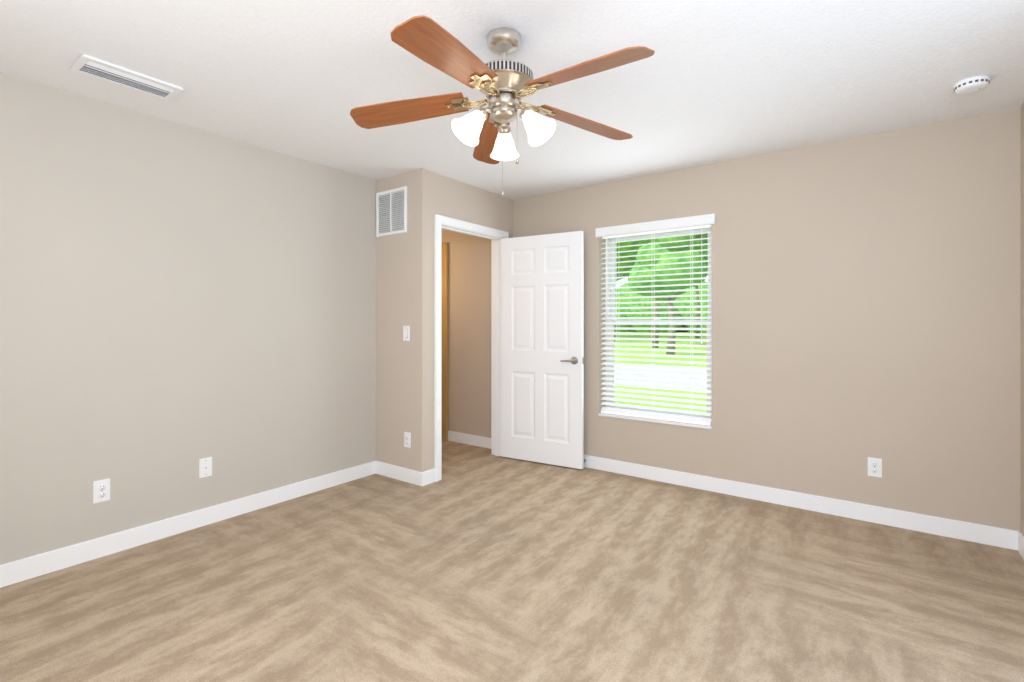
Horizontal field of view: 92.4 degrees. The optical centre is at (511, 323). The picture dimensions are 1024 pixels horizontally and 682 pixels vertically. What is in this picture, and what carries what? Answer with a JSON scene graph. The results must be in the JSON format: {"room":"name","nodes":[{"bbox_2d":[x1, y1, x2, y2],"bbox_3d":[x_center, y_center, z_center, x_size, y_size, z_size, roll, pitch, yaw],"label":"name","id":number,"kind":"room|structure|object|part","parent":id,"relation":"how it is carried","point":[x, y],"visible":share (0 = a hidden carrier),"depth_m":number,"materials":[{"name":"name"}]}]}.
{"room":"empty bedroom","nodes":[
{"label":"empty bedroom","id":0,"kind":"room"},
{"bbox_2d":[0,72,375,564],"bbox_3d":[-2.129,0.030,2.834,0.120,2.440,3.450,0,0,36],"label":"wall","id":1,"kind":"structure","parent":0,"point":[178,301],"depth_m":2.86,"materials":[{"name":"paint"}]},
{"bbox_2d":[93,478,109,503],"bbox_3d":[-2.198,0.900,2.630,0.008,0.117,0.072,0,0,36],"label":"electrical outlet","id":2,"kind":"object","parent":1,"relation":"attached to","point":[101,490],"visible":1,"depth_m":2.63,"materials":[{"name":"white plastic"}]},
{"bbox_2d":[0,461,375,587],"bbox_3d":[-2.075,1.198,2.795,0.013,0.105,3.210,0,0,36],"label":"baseboard","id":3,"kind":"structure","parent":1,"relation":"attached to","point":[20,570],"depth_m":2.85,"materials":[{"name":"white wood"}]},
{"bbox_2d":[199,457,211,477],"bbox_3d":[-1.897,0.895,3.042,0.009,0.117,0.072,0,0,36],"label":"electrical outlet","id":4,"kind":"object","parent":1,"relation":"attached to","point":[205,467],"visible":1,"depth_m":3.04,"materials":[{"name":"white plastic"}]},
{"bbox_2d":[376,168,432,471],"bbox_3d":[-1.463,0.030,4.409,2.000,2.440,0.120,0,0,36],"label":"wall","id":5,"kind":"structure","parent":0,"point":[404,297],"depth_m":3.87,"materials":[{"name":"paint"}]},
{"bbox_2d":[376,186,406,236],"bbox_3d":[-0.980,-0.898,3.973,0.365,0.365,0.013,0,0,36],"label":"air vent","id":6,"kind":"object","parent":5,"relation":"in","point":[391,211],"visible":1,"depth_m":3.97,"materials":[{"name":"white plastic"}]},
{"bbox_2d":[376,461,422,485],"bbox_3d":[-0.911,1.198,3.924,0.563,0.105,0.013,0,0,36],"label":"baseboard","id":7,"kind":"structure","parent":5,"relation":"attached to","point":[400,473],"depth_m":3.90,"materials":[{"name":"white wood"}]},
{"bbox_2d":[403,326,409,340],"bbox_3d":[-0.836,0.080,3.869,0.072,0.117,0.012,0,0,36],"label":"light switch","id":8,"kind":"object","parent":5,"relation":"attached to","point":[406,333],"visible":1,"depth_m":3.86,"materials":[{"name":"white plastic"}]},
{"bbox_2d":[404,432,410,447],"bbox_3d":[-0.826,0.920,3.865,0.072,0.117,0.008,0,0,36],"label":"electrical outlet","id":9,"kind":"object","parent":5,"relation":"attached to","point":[407,439],"visible":1,"depth_m":3.86,"materials":[{"name":"white plastic"}]},
{"bbox_2d":[433,172,512,467],"bbox_3d":[-0.353,0.030,4.336,0.120,2.440,1.070,0,0,36],"label":"wall","id":10,"kind":"structure","parent":0,"point":[456,199],"depth_m":4.20,"materials":[{"name":"paint"}]},
{"bbox_2d":[423,468,435,485],"bbox_3d":[-0.335,1.198,4.248,0.013,0.105,1.190,0,0,36],"label":"baseboard","id":11,"kind":"structure","parent":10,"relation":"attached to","point":[429,476],"depth_m":3.82,"materials":[{"name":"white wood"}]},
{"bbox_2d":[434,214,508,481],"bbox_3d":[-0.380,0.196,4.299,0.164,2.108,0.956,0,0,36],"label":"door frame","id":12,"kind":"structure","parent":10,"relation":"attached to","point":[439,220],"depth_m":4.27,"materials":[{"name":"white wood"}]},
{"bbox_3d":[-0.437,0.196,4.341,0.022,2.108,0.956,0,0,36],"label":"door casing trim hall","id":13,"kind":"part","parent":12,"relation":"part of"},
{"bbox_2d":[501,231,583,468],"bbox_3d":[0.254,0.228,4.370,0.805,2.020,0.035,0,0,30],"label":"door","id":14,"kind":"structure","parent":10,"relation":"in","point":[542,336],"depth_m":4.34,"materials":[{"name":"white wood"}]},
{"bbox_2d":[560,357,583,363],"bbox_3d":[0.524,0.320,4.213,0.183,0.066,0.152,0,0,30],"label":"door lever","id":15,"kind":"object","parent":14,"relation":"attached to","point":[573,360],"visible":0.73,"depth_m":4.17,"materials":[{"name":"grey metal"}]},
{"bbox_2d":[0,440,1023,681],"bbox_3d":[-0.687,1.280,2.444,5.570,0.060,4.521,0,0,36],"label":"floor","id":16,"kind":"structure","parent":0,"point":[478,564],"depth_m":2.26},
{"bbox_2d":[0,0,1023,199],"bbox_3d":[-0.622,-1.230,2.533,5.570,0.080,4.740,0,0,36],"label":"ceiling","id":17,"kind":"structure","parent":0,"point":[710,81],"depth_m":2.31,"materials":[{"name":"white paint"}]},
{"bbox_2d":[70,54,183,100],"bbox_3d":[-1.858,-1.183,2.382,0.205,0.014,0.395,0,0,36],"label":"ceiling vent","id":18,"kind":"object","parent":17,"relation":"in","point":[96,68],"visible":0.9,"depth_m":2.36,"materials":[{"name":"white plastic"}]},
{"bbox_2d":[350,15,654,196],"bbox_3d":[-0.023,-0.857,2.006,1.258,0.667,1.267,0,0,36],"label":"fan","id":19,"kind":"object","parent":17,"relation":"hanging from","point":[503,84],"visible":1,"depth_m":1.98,"materials":[{"name":"brown wood"}]},
{"bbox_3d":[-0.443,-0.907,2.099,0.500,0.035,0.142,-6,-1,8],"label":"blade","id":20,"kind":"part","parent":19,"relation":"part of","materials":[{"name":"brown wood"}]},
{"bbox_3d":[-0.214,-0.907,1.671,0.142,0.035,0.500,0,5,26],"label":"blade","id":21,"kind":"part","parent":19,"relation":"part of","materials":[{"name":"brown wood"}]},
{"bbox_3d":[-0.105,-0.907,2.449,0.142,0.035,0.500,0,-6,-10],"label":"blade","id":22,"kind":"part","parent":19,"relation":"part of","materials":[{"name":"brown wood"}]},
{"bbox_3d":[-0.033,-1.007,2.042,0.246,0.366,0.246,0,0,36],"label":"motor","id":23,"kind":"part","parent":19,"relation":"part of","materials":[{"name":"silver metal"}]},
{"bbox_3d":[-0.009,-0.710,2.050,0.045,0.373,0.076,0,0,36],"label":"pull chain","id":24,"kind":"part","parent":19,"relation":"part of","materials":[{"name":"silver metal"}]},
{"bbox_3d":[0.331,-0.907,2.236,0.500,0.035,0.142,6,-3,-28],"label":"blade","id":25,"kind":"part","parent":19,"relation":"part of","materials":[{"name":"brown wood"}]},
{"bbox_3d":[0.264,-0.907,1.755,0.500,0.035,0.142,8,5,44],"label":"blade","id":26,"kind":"part","parent":19,"relation":"part of","materials":[{"name":"brown wood"}]},
{"bbox_2d":[953,75,990,94],"bbox_3d":[2.266,-1.168,2.420,0.136,0.044,0.136,0,0,36],"label":"smoke detector","id":27,"kind":"object","parent":17,"relation":"attached to","point":[973,84],"visible":1,"depth_m":2.39,"materials":[{"name":"white plastic"}]},
{"bbox_2d":[442,107,1020,531],"bbox_3d":[0.710,0.030,4.359,5.570,2.440,0.220,0,0,36],"label":"wall","id":28,"kind":"structure","parent":0,"point":[866,296],"depth_m":3.18,"materials":[{"name":"paint"}]},
{"bbox_2d":[442,243,448,440],"bbox_3d":[-1.073,0.200,5.500,0.965,2.100,0.033,0,0,36],"label":"hall door","id":29,"kind":"structure","parent":28,"relation":"in","point":[445,338],"depth_m":5.22,"materials":[{"name":"brown wood"}]},
{"bbox_2d":[448,431,490,448],"bbox_3d":[-0.383,1.198,5.012,0.725,0.105,0.013,0,0,36],"label":"baseboard","id":30,"kind":"structure","parent":28,"relation":"attached to","point":[470,439],"depth_m":5.04,"materials":[{"name":"white wood"}]},
{"bbox_2d":[598,413,711,428],"bbox_3d":[1.149,0.780,3.968,0.922,0.020,0.138,0,0,36],"label":"window sill","id":31,"kind":"structure","parent":28,"relation":"attached to","point":[658,421],"depth_m":3.89,"materials":[{"name":"white wood"}]},
{"bbox_2d":[595,213,714,236],"bbox_3d":[1.110,-0.772,3.916,0.970,0.075,0.024,0,0,36],"label":"window valance","id":32,"kind":"object","parent":28,"relation":"attached to","point":[692,221],"visible":0.97,"depth_m":3.87,"materials":[{"name":"white plastic"}]},
{"bbox_2d":[605,226,711,421],"bbox_3d":[1.206,-0.005,4.047,0.920,1.550,0.078,0,0,36],"label":"window","id":33,"kind":"structure","parent":28,"relation":"in","point":[683,232],"depth_m":4.08,"materials":[{"name":"white plastic"}]},
{"bbox_2d":[601,224,711,425],"bbox_3d":[1.131,-0.006,3.944,0.896,1.544,0.072,0,0,36],"label":"window blinds","id":34,"kind":"object","parent":33,"relation":"attached to","point":[664,416],"visible":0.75,"depth_m":3.92,"materials":[{"name":"white plastic"}]},
{"bbox_2d":[584,455,1017,549],"bbox_3d":[1.400,1.198,3.711,3.450,0.105,0.013,0,0,36],"label":"baseboard","id":35,"kind":"structure","parent":28,"relation":"attached to","point":[980,533],"depth_m":3.22,"materials":[{"name":"white wood"}]},
{"bbox_2d":[868,457,881,477],"bbox_3d":[2.275,0.905,3.077,0.072,0.117,0.008,0,0,36],"label":"electrical outlet","id":36,"kind":"object","parent":28,"relation":"attached to","point":[874,467],"visible":1,"depth_m":3.07,"materials":[{"name":"white plastic"}]},
{"bbox_2d":[1021,103,1023,535],"bbox_3d":[1.515,0.030,0.838,0.120,2.440,4.520,0,0,36],"label":"wall","id":37,"kind":"structure","parent":0,"point":[1022,318],"depth_m":2.67,"materials":[{"name":"paint"}]},
{"bbox_2d":[1018,531,1023,558],"bbox_3d":[1.496,1.198,0.926,0.013,0.105,4.400,0,0,36],"label":"baseboard","id":38,"kind":"structure","parent":37,"relation":"attached to","point":[1020,543],"depth_m":2.65,"materials":[{"name":"white wood"}]},
{"label":"outside","id":39,"kind":"structure","parent":0,"visible":0},
{"bbox_2d":[614,332,706,411],"bbox_3d":[45.638,1.600,68.237,160.000,0.100,155.950,0,0,36],"label":"lawn","id":40,"kind":"structure","parent":39,"point":[664,358],"depth_m":20.88,"materials":[{"name":"green plant"}]},
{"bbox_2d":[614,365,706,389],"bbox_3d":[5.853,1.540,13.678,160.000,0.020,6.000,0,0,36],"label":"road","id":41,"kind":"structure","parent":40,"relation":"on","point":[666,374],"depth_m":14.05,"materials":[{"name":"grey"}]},
{"bbox_2d":[614,274,707,354],"bbox_3d":[13.053,-3.644,39.059,48.369,10.417,31.979,0,0,36],"label":"trunks","id":42,"kind":"object","parent":40,"relation":"on","point":[672,326],"depth_m":23.61,"materials":[{"name":"brown plant"}]},
{"bbox_2d":[617,233,707,300],"bbox_3d":[14.423,-6.959,40.174,52.133,11.812,38.886,0,0,36],"label":"trees","id":43,"kind":"object","parent":42,"relation":"attached to","point":[693,242],"depth_m":22.78,"materials":[{"name":"green plant"}]},
{"bbox_2d":[615,281,707,332],"bbox_3d":[46.005,-3.218,71.431,187.686,15.892,19.692,0,0,36],"label":"trees","id":44,"kind":"object","parent":40,"relation":"on","point":[663,304],"depth_m":80.44,"materials":[{"name":"green plant"}]}
]}

